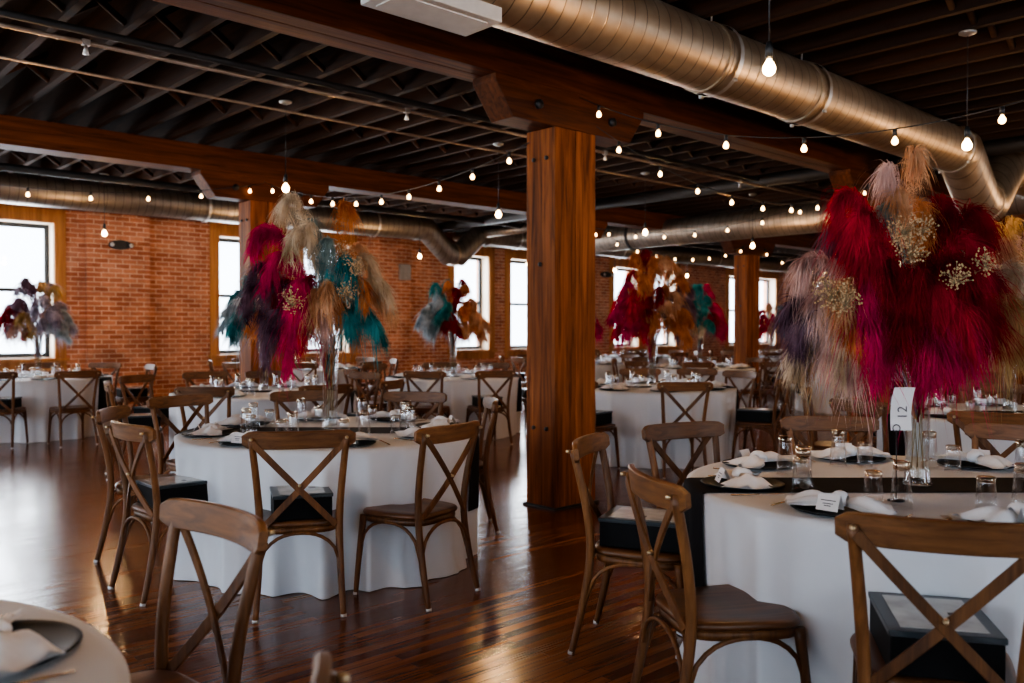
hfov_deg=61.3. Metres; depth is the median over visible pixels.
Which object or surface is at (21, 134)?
timber beam
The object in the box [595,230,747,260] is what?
string lights
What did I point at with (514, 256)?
window
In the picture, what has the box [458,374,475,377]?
napkin
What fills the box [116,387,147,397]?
gift box
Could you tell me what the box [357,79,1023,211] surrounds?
joist
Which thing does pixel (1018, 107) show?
joist
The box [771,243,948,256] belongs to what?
joist
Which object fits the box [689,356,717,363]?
dining chair
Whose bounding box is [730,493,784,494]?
knife
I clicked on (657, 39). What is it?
air duct
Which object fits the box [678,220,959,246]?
joist
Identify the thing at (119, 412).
dining chair
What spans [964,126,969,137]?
socket
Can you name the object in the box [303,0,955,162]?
joist
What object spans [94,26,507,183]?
joist
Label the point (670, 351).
dining chair
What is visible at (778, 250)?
joist
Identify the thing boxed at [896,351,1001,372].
wall
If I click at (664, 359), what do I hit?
tablecloth
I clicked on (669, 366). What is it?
napkin
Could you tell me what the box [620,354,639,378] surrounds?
dining chair
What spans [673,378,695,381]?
napkin
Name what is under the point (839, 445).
place card
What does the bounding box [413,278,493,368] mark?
arrangement
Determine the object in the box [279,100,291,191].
pendant bulb
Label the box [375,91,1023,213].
joist
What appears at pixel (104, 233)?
pendant bulb
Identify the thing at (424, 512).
dining chair
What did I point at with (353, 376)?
dining chair
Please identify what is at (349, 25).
timber beam
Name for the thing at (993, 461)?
napkin
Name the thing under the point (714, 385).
napkin
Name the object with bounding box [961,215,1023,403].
arrangement
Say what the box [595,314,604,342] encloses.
arrangement
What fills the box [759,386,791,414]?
dining chair
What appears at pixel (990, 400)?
napkin
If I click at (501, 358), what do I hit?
dining chair
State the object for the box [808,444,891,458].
napkin
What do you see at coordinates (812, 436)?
dining chair
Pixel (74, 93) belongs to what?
joist
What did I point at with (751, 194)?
pendant bulb
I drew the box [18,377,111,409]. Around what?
table runner
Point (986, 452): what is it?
place card
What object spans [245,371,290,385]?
dining chair
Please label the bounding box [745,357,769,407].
dining chair
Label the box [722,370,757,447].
dining chair
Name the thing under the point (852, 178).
column
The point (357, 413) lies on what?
gift box
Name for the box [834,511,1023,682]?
dining chair
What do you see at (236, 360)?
dining chair
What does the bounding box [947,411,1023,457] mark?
dining chair
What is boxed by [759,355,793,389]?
tablecloth
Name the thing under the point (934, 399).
napkin
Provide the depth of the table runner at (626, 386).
9.40 m
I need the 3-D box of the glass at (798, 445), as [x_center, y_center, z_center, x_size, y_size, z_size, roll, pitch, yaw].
[1.276,0.514,3.776,0.069,0.115,0.069,0,1,20]
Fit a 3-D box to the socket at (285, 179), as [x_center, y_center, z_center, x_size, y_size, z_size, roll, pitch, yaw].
[-2.122,-1.531,8.102,0.040,0.085,0.039,-1,1,-43]
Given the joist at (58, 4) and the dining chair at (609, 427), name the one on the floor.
the dining chair at (609, 427)
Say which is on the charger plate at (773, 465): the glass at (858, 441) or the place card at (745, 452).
the place card at (745, 452)
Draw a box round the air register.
[361,0,501,36]
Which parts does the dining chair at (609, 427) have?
leg, seat frame, seat, leg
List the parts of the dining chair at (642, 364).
rail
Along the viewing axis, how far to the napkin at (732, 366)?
14.07 m
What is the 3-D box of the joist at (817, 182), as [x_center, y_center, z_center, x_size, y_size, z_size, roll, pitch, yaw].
[5.392,-2.448,11.778,0.413,0.310,20.000,-1,1,-43]
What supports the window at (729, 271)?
in the wall at (148, 302)
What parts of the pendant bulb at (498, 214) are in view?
cord, bulb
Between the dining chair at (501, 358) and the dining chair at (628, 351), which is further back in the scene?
the dining chair at (628, 351)
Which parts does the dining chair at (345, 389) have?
leg, rail, leg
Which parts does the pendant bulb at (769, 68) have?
cord, bulb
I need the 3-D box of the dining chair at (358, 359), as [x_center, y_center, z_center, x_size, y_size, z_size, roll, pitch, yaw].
[-2.757,0.742,15.392,0.533,0.909,0.538,1,1,37]
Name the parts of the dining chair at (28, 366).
rail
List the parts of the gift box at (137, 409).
lid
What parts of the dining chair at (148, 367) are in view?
seat, seat frame, rail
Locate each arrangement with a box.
[0,278,81,371]
[213,274,298,384]
[229,183,409,419]
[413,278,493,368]
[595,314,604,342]
[604,249,699,380]
[676,283,729,353]
[756,143,1023,468]
[759,303,783,348]
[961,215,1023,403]
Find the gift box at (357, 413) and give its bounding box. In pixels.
[347,411,375,416]
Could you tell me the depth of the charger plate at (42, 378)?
10.83 m
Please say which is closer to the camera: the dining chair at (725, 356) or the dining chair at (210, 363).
the dining chair at (210, 363)
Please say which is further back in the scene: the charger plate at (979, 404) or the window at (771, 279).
the window at (771, 279)
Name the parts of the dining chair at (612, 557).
leg, rail, leg, seat, seat frame, leg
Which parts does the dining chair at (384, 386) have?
leg, rail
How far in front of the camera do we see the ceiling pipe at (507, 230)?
17.20 m
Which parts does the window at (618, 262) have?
sash, sill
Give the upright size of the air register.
0.166 m
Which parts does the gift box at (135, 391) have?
lid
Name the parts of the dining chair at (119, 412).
leg, rail, seat frame, leg, seat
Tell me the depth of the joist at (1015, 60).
7.68 m
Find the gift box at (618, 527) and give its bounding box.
[598,505,679,553]
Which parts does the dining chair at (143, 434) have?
leg, rail, seat, seat frame, leg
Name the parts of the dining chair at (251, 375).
rail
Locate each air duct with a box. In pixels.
[0,171,838,276]
[481,0,1023,219]
[595,194,1023,251]
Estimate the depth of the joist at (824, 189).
14.46 m
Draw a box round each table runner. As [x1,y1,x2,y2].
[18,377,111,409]
[168,390,354,439]
[175,427,478,511]
[384,376,521,411]
[598,386,737,424]
[644,367,756,394]
[683,478,1023,586]
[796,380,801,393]
[881,411,1023,455]
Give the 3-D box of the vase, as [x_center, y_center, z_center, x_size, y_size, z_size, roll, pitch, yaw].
[1.621,0.271,3.453,0.120,0.600,0.120,-1,1,-43]
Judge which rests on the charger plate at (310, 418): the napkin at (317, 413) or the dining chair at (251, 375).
the napkin at (317, 413)
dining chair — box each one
[0,372,28,448]
[20,362,59,373]
[47,370,100,447]
[88,362,121,399]
[91,405,175,562]
[103,380,165,480]
[105,420,168,606]
[115,364,158,405]
[117,374,166,455]
[129,498,274,682]
[146,394,212,522]
[174,387,234,429]
[182,371,227,386]
[208,360,215,384]
[221,362,238,385]
[231,358,238,382]
[241,429,355,623]
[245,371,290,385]
[269,390,337,418]
[291,357,318,362]
[292,363,318,384]
[298,384,353,414]
[311,651,349,682]
[342,368,386,411]
[348,372,381,410]
[353,420,482,611]
[354,361,381,409]
[355,357,376,395]
[361,363,387,410]
[364,359,398,410]
[378,379,405,411]
[383,391,446,418]
[403,371,449,418]
[422,362,456,372]
[466,370,515,444]
[477,362,509,370]
[479,396,500,533]
[499,356,525,387]
[510,357,526,407]
[517,354,526,378]
[522,397,526,431]
[566,432,684,654]
[595,352,600,359]
[595,381,619,468]
[611,358,618,382]
[619,368,660,382]
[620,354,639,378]
[620,464,810,682]
[621,352,645,377]
[624,360,647,378]
[627,350,647,353]
[631,357,648,376]
[641,421,724,579]
[654,356,658,363]
[654,382,712,478]
[669,350,683,365]
[671,352,688,364]
[677,368,717,381]
[680,362,714,381]
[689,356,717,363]
[720,351,733,363]
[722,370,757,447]
[723,349,733,364]
[731,378,793,458]
[738,361,780,408]
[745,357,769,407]
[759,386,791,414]
[761,357,792,409]
[762,349,783,351]
[763,352,785,375]
[780,416,879,454]
[799,387,865,452]
[829,398,890,452]
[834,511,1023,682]
[841,383,879,448]
[933,378,943,401]
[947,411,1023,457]
[959,383,1023,404]
[965,422,1023,457]
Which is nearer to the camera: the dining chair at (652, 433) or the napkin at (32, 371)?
the dining chair at (652, 433)
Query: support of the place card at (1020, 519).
on the charger plate
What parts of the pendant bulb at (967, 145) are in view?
bulb, cord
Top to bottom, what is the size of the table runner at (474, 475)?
0.472 m
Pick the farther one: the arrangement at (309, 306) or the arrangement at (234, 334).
the arrangement at (234, 334)
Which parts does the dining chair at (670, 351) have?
rail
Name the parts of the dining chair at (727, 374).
rail, leg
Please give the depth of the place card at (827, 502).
2.90 m
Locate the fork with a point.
(70, 671)
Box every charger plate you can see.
[11,620,82,670]
[30,378,56,379]
[182,430,238,436]
[218,441,241,445]
[221,421,269,426]
[230,386,255,387]
[280,385,299,387]
[296,417,341,420]
[349,440,375,446]
[370,417,416,421]
[415,422,458,426]
[418,378,436,379]
[460,377,484,379]
[599,388,629,390]
[627,381,653,383]
[701,476,784,489]
[722,458,795,469]
[790,505,859,516]
[820,455,885,462]
[922,414,946,417]
[925,403,947,406]
[936,459,1015,469]
[972,403,1010,405]
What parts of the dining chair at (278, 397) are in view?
leg, rail, leg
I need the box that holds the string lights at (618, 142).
[596,126,873,211]
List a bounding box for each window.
[0,204,69,371]
[208,223,238,365]
[296,233,358,362]
[447,247,497,358]
[504,249,526,357]
[608,258,644,354]
[650,264,681,353]
[725,268,733,348]
[759,271,780,350]
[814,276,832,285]
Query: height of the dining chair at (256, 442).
0.909 m
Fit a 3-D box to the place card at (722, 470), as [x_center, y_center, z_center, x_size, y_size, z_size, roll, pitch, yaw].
[0.846,0.533,3.460,0.052,0.052,0.076,0,1,0]
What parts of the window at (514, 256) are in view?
sill, sash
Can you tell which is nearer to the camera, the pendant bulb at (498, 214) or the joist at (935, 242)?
the pendant bulb at (498, 214)
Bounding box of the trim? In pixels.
[0,203,824,276]
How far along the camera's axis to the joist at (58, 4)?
5.81 m
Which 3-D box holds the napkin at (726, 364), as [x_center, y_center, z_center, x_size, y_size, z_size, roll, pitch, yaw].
[3.678,0.390,15.094,0.198,0.053,0.381,0,1,-34]
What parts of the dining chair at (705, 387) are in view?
leg, rail, leg, leg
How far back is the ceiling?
7.15 m
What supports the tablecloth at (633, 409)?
on the round table
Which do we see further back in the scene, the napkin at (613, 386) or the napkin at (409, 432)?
the napkin at (613, 386)
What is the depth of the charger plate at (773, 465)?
3.93 m
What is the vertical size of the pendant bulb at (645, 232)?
0.851 m
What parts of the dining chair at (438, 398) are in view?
leg, rail, leg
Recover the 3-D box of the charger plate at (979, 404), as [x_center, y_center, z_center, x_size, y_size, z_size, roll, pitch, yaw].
[3.969,0.523,7.170,0.326,0.014,0.326,0,1,19]
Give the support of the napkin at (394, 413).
on the charger plate at (387, 419)
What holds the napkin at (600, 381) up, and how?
on the charger plate
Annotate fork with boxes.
[16,670,74,682]
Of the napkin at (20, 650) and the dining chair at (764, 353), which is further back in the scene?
the dining chair at (764, 353)
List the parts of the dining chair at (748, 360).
rail, leg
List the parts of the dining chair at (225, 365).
rail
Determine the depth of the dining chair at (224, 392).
7.36 m
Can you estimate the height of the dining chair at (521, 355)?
0.909 m
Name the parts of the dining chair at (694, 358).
rail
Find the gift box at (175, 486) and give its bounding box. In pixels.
[136,475,207,507]
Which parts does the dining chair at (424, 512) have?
leg, seat, seat frame, leg, rail, leg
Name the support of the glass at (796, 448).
on the table runner at (695, 487)
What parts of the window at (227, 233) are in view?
sill, sash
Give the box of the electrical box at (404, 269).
[399,264,410,279]
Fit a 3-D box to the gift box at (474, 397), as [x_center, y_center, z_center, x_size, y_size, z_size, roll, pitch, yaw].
[-0.307,0.732,10.648,0.290,0.124,0.360,0,1,-19]
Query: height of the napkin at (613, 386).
0.053 m
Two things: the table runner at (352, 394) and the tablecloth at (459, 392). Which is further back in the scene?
the tablecloth at (459, 392)
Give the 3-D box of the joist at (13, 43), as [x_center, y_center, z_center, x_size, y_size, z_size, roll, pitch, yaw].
[-1.946,-2.366,4.984,0.413,0.310,20.000,-1,1,-43]
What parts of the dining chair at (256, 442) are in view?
leg, rail, seat, seat frame, leg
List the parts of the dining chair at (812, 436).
rail, leg, leg, seat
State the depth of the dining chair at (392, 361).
14.67 m
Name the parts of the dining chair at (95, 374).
leg, leg, seat, seat frame, rail, leg, leg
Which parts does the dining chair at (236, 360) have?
rail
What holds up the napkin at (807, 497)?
on the charger plate at (810, 509)
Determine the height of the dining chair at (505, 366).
0.909 m
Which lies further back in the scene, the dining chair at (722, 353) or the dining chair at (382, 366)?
the dining chair at (722, 353)
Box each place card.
[231,433,244,442]
[447,415,456,423]
[715,467,729,481]
[736,449,749,457]
[816,493,843,511]
[835,443,851,448]
[971,449,990,455]
[1017,508,1023,522]
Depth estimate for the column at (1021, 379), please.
14.03 m
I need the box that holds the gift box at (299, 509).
[270,485,332,520]
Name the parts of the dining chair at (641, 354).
rail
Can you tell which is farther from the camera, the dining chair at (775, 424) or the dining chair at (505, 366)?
the dining chair at (505, 366)
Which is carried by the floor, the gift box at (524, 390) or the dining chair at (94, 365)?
the dining chair at (94, 365)
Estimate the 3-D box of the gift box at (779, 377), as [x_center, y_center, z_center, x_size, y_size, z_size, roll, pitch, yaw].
[4.761,0.674,15.386,0.360,0.124,0.290,0,1,22]
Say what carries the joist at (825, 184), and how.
attached to the ceiling
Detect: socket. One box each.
[283,174,287,182]
[765,41,772,58]
[892,129,896,135]
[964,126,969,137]
[999,106,1004,113]
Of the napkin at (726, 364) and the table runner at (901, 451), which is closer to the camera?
the table runner at (901, 451)
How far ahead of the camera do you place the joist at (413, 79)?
8.75 m
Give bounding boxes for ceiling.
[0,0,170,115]
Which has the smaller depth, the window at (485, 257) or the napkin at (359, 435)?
the napkin at (359, 435)
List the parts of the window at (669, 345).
sash, sill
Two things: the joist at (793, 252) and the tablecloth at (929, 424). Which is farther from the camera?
the joist at (793, 252)
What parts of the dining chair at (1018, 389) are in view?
leg, rail, leg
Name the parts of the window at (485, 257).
sash, sill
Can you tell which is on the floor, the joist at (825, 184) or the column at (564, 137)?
the column at (564, 137)
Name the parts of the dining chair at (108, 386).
rail, leg, leg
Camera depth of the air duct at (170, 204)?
13.96 m
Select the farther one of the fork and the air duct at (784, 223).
the air duct at (784, 223)
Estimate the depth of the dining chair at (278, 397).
6.86 m
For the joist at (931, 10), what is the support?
attached to the ceiling
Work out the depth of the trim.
15.62 m
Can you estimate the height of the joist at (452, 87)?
0.310 m
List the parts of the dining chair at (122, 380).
leg, rail, leg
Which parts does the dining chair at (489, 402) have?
seat, leg, rail, leg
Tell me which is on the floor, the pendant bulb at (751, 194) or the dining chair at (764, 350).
the dining chair at (764, 350)
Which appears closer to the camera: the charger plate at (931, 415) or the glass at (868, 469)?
the glass at (868, 469)
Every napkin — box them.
[0,608,66,677]
[18,370,47,373]
[28,374,54,378]
[187,423,232,435]
[190,384,216,386]
[214,414,273,424]
[217,431,252,441]
[225,381,260,386]
[235,390,246,395]
[267,389,297,393]
[277,381,307,385]
[292,410,346,418]
[355,432,379,440]
[365,410,418,419]
[395,424,443,436]
[419,416,458,426]
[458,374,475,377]
[461,369,479,372]
[596,378,612,383]
[600,384,629,389]
[624,377,654,382]
[665,364,681,367]
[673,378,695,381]
[707,381,728,385]
[713,384,725,387]
[714,466,771,488]
[715,362,730,365]
[723,450,792,468]
[726,364,746,367]
[784,490,896,514]
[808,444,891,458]
[924,407,962,414]
[925,397,946,404]
[929,450,1020,468]
[950,502,1023,522]
[966,397,1017,404]
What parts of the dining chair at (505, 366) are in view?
rail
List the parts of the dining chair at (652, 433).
leg, rail, leg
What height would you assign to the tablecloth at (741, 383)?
0.758 m
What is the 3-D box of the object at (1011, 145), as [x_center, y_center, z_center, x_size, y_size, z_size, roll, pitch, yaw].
[4.497,-2.191,10.748,0.170,0.170,18.700,-1,1,-43]
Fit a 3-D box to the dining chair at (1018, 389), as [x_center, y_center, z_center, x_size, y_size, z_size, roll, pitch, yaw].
[4.237,0.836,7.656,0.533,0.909,0.538,0,1,31]
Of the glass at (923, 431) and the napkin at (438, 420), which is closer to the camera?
the glass at (923, 431)
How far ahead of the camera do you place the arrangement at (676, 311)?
9.30 m
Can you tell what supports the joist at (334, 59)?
attached to the ceiling
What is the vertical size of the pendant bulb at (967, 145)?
0.851 m
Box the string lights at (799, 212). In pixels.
[596,195,831,238]
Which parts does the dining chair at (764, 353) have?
rail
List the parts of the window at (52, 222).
sash, sill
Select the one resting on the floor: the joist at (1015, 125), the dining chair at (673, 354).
the dining chair at (673, 354)
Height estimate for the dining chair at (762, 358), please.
0.909 m
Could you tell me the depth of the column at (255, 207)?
10.46 m
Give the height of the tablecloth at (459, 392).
0.758 m
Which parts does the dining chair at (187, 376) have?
rail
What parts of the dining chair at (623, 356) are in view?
rail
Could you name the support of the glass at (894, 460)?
on the tablecloth at (782, 554)
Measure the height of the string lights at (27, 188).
0.434 m
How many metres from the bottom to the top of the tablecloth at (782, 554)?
0.758 m
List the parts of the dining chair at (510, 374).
leg, seat, seat frame, rail, leg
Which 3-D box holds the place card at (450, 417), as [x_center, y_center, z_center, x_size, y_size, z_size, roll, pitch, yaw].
[-0.393,0.507,5.606,0.052,0.052,0.076,0,1,-19]
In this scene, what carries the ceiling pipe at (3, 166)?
attached to the wall
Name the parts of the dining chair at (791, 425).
leg, rail, leg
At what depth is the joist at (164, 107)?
8.05 m
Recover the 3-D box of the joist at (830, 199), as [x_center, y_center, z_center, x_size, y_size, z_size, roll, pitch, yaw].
[6.859,-2.465,13.137,0.413,0.310,20.000,-1,1,-43]
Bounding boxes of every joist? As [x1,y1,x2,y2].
[0,0,64,11]
[0,0,126,81]
[0,0,182,115]
[0,8,233,161]
[0,21,281,173]
[28,33,327,177]
[61,46,371,180]
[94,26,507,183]
[124,0,677,186]
[154,0,760,189]
[180,0,844,192]
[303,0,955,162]
[317,52,1023,207]
[322,36,1023,200]
[325,18,1023,197]
[330,0,1012,166]
[337,66,1023,208]
[356,0,1023,170]
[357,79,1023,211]
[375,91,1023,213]
[393,101,1023,215]
[410,111,1023,217]
[427,120,1023,219]
[433,128,1023,222]
[442,136,1021,222]
[443,165,932,232]
[455,168,938,233]
[607,196,831,225]
[644,187,833,212]
[659,191,834,214]
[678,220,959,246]
[685,199,830,216]
[687,223,969,247]
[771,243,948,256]
[772,235,1003,252]
[773,235,964,251]
[777,240,952,253]
[783,242,941,253]
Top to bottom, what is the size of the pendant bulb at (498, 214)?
0.851 m
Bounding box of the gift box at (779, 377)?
[768,375,782,382]
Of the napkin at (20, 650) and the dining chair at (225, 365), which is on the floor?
the dining chair at (225, 365)
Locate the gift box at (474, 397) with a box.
[472,395,502,406]
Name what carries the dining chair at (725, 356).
on the floor
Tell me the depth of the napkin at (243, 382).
9.36 m
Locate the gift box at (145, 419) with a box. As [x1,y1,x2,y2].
[121,413,159,427]
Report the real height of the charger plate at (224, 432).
0.014 m
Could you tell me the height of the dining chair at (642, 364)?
0.909 m
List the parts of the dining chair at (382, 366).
leg, rail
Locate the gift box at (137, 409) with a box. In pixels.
[133,405,167,418]
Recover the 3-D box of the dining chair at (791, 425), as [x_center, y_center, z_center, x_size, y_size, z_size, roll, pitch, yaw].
[1.743,0.873,4.595,0.533,0.909,0.538,0,1,6]
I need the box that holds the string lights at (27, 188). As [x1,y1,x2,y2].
[2,183,263,200]
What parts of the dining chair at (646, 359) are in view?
rail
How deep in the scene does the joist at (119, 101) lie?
7.78 m
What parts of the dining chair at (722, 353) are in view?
rail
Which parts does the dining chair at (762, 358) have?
leg, leg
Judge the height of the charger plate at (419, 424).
0.014 m
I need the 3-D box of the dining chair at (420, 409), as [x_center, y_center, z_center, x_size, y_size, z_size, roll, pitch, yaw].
[-1.006,0.801,10.515,0.533,0.909,0.538,0,1,10]
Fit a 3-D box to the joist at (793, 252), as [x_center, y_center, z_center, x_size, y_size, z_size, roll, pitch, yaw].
[12.729,-2.531,18.572,0.413,0.310,20.000,-1,1,-43]
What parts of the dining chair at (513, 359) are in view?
rail, leg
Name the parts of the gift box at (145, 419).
window panel, lid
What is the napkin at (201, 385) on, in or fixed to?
on the charger plate
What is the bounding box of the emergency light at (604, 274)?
[600,272,612,276]
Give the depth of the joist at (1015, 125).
11.82 m
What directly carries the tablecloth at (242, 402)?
on the round table
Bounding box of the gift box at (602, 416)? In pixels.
[596,410,612,424]
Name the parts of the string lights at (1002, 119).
bulb, bulb, bulb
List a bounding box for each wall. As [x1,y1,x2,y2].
[17,210,818,413]
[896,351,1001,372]
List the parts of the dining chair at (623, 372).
rail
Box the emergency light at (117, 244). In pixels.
[108,240,133,249]
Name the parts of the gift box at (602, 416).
lid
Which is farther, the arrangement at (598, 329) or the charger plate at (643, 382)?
the arrangement at (598, 329)
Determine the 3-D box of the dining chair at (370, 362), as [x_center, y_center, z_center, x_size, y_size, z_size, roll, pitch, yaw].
[-2.384,0.763,13.630,0.538,0.909,0.533,0,1,33]
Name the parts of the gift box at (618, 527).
lid, window panel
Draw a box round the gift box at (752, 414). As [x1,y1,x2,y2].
[736,407,780,422]
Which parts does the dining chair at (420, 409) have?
leg, rail, seat frame, seat, leg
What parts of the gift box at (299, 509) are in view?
window panel, lid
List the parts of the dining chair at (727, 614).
leg, rail, leg, seat frame, seat, leg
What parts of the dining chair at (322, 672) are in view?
rail, leg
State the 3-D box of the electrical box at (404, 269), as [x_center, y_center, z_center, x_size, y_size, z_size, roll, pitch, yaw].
[-2.252,-1.456,18.164,0.280,0.330,0.060,-1,1,-43]
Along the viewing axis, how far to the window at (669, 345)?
24.74 m
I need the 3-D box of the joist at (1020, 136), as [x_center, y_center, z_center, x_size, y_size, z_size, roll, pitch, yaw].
[4.805,-2.442,11.235,0.413,0.310,20.000,-1,1,-43]
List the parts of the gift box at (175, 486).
lid, window panel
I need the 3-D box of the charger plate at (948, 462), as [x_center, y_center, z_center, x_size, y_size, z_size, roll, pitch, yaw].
[2.118,0.562,3.950,0.326,0.014,0.326,-1,1,-45]
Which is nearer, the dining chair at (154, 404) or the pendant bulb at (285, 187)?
the dining chair at (154, 404)
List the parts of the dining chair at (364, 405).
rail, leg, seat, seat frame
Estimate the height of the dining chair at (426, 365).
0.909 m
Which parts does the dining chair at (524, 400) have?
leg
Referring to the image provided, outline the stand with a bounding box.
[887,387,914,502]
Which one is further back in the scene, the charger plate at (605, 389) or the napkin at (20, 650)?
the charger plate at (605, 389)
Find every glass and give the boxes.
[792,456,809,484]
[793,448,812,480]
[796,445,811,473]
[857,441,872,467]
[864,469,883,502]
[890,460,912,509]
[920,431,938,468]
[944,444,961,472]
[975,475,996,502]
[1011,462,1023,497]
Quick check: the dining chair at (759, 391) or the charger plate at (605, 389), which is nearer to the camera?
the charger plate at (605, 389)
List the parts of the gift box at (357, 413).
window panel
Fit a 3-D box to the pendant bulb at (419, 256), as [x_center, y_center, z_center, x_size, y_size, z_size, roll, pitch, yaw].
[-1.655,-1.913,15.482,0.120,0.851,0.120,-1,1,-43]
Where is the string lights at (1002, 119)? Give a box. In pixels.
[580,97,1023,151]
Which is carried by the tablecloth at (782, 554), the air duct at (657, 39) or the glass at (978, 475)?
the glass at (978, 475)
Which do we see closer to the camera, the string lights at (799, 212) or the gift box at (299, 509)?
the gift box at (299, 509)
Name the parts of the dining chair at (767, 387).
seat, leg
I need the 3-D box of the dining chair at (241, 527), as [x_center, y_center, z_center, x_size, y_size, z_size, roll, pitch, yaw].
[-0.945,0.903,2.160,0.533,0.909,0.538,1,1,42]
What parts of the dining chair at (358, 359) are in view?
rail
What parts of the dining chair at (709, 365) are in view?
rail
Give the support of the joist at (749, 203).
attached to the ceiling
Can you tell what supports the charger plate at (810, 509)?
on the tablecloth at (782, 554)
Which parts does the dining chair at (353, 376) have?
rail, leg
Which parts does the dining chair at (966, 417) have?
leg, rail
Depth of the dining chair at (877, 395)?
7.80 m
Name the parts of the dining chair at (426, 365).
rail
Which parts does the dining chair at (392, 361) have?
rail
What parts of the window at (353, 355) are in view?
sash, sill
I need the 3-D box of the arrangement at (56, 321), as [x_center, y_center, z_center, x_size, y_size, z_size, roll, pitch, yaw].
[-6.336,-0.226,11.497,1.033,1.269,1.086,0,1,2]
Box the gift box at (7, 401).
[0,397,21,408]
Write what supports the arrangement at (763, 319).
in the vase
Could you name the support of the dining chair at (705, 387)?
on the floor
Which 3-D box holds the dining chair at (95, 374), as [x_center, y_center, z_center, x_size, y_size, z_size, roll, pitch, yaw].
[-5.349,0.801,10.516,0.533,0.909,0.538,-1,1,-44]
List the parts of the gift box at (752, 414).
window panel, lid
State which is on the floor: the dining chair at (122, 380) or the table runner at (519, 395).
the dining chair at (122, 380)
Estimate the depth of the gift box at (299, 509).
4.24 m
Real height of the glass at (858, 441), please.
0.115 m
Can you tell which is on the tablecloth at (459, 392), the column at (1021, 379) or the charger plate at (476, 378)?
the charger plate at (476, 378)
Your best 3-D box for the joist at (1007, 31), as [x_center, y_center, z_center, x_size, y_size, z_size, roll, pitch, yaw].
[1.870,-2.409,8.517,0.413,0.310,20.000,-1,1,-43]
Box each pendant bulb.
[99,173,108,235]
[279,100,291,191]
[418,211,422,257]
[493,142,503,217]
[641,172,649,234]
[749,193,756,247]
[762,0,775,75]
[958,29,976,150]
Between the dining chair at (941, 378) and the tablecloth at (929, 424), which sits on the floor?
the dining chair at (941, 378)
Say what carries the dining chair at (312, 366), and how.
on the floor
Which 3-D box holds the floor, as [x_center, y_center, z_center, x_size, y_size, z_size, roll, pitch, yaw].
[5.707,1.281,12.252,37.600,0.100,20.800,-1,1,-43]
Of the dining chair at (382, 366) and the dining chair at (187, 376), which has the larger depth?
the dining chair at (382, 366)
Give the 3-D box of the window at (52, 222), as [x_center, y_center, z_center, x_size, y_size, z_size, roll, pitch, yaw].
[-7.713,-0.818,13.442,1.420,2.570,0.420,-1,1,-43]
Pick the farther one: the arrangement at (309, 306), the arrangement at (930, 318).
the arrangement at (309, 306)
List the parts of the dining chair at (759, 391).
seat, seat frame, leg, rail, leg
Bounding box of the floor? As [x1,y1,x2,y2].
[0,372,1001,682]
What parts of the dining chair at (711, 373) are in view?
rail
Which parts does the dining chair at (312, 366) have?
rail, leg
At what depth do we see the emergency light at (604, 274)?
22.59 m
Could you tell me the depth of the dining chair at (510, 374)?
10.44 m
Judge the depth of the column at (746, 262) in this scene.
17.87 m
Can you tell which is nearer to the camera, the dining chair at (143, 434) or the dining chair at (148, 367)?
the dining chair at (143, 434)
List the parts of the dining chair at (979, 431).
leg, rail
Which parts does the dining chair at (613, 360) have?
rail, leg, leg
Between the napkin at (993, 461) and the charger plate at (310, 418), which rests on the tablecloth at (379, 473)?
the charger plate at (310, 418)
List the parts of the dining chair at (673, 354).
rail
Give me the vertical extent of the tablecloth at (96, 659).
0.758 m
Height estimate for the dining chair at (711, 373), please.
0.909 m
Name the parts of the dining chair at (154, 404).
leg, seat, rail, leg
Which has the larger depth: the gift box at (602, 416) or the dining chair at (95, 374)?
the dining chair at (95, 374)
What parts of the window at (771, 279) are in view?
sash, sill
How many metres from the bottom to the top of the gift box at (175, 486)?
0.124 m
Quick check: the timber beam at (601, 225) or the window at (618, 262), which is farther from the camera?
the window at (618, 262)
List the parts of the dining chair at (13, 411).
rail, seat frame, seat, leg, leg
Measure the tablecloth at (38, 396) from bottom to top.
0.758 m
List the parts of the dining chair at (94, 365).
rail, leg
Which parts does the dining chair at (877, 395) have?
leg, rail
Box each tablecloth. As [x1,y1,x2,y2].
[0,374,112,442]
[0,599,129,682]
[169,386,355,473]
[173,417,477,599]
[289,366,360,410]
[385,373,520,439]
[595,362,625,382]
[595,382,738,468]
[598,356,673,377]
[649,366,755,407]
[675,454,1023,682]
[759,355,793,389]
[795,368,905,413]
[877,403,1023,465]
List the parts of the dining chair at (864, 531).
leg, leg, rail, seat, leg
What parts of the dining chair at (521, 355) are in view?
rail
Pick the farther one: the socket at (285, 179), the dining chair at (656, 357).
the dining chair at (656, 357)
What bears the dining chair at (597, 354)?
on the floor
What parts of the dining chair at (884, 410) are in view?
leg, rail, leg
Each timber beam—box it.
[0,114,990,267]
[152,0,1023,215]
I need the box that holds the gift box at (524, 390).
[522,388,526,397]
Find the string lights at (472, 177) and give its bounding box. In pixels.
[265,142,528,205]
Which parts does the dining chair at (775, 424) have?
leg, leg, seat, seat frame, leg, rail, leg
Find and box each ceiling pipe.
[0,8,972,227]
[0,22,969,230]
[0,55,938,235]
[0,163,905,270]
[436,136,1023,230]
[452,225,526,241]
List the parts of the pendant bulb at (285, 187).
cord, bulb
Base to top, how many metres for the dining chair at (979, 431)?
0.909 m
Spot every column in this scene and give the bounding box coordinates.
[192,169,328,385]
[473,72,642,510]
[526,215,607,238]
[720,240,774,396]
[829,169,910,446]
[998,215,1023,404]
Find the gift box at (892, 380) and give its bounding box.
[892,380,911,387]
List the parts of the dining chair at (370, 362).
leg, rail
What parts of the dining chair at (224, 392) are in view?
leg, rail, leg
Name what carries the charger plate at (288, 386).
on the tablecloth at (242, 402)
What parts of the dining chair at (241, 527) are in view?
seat, leg, rail, leg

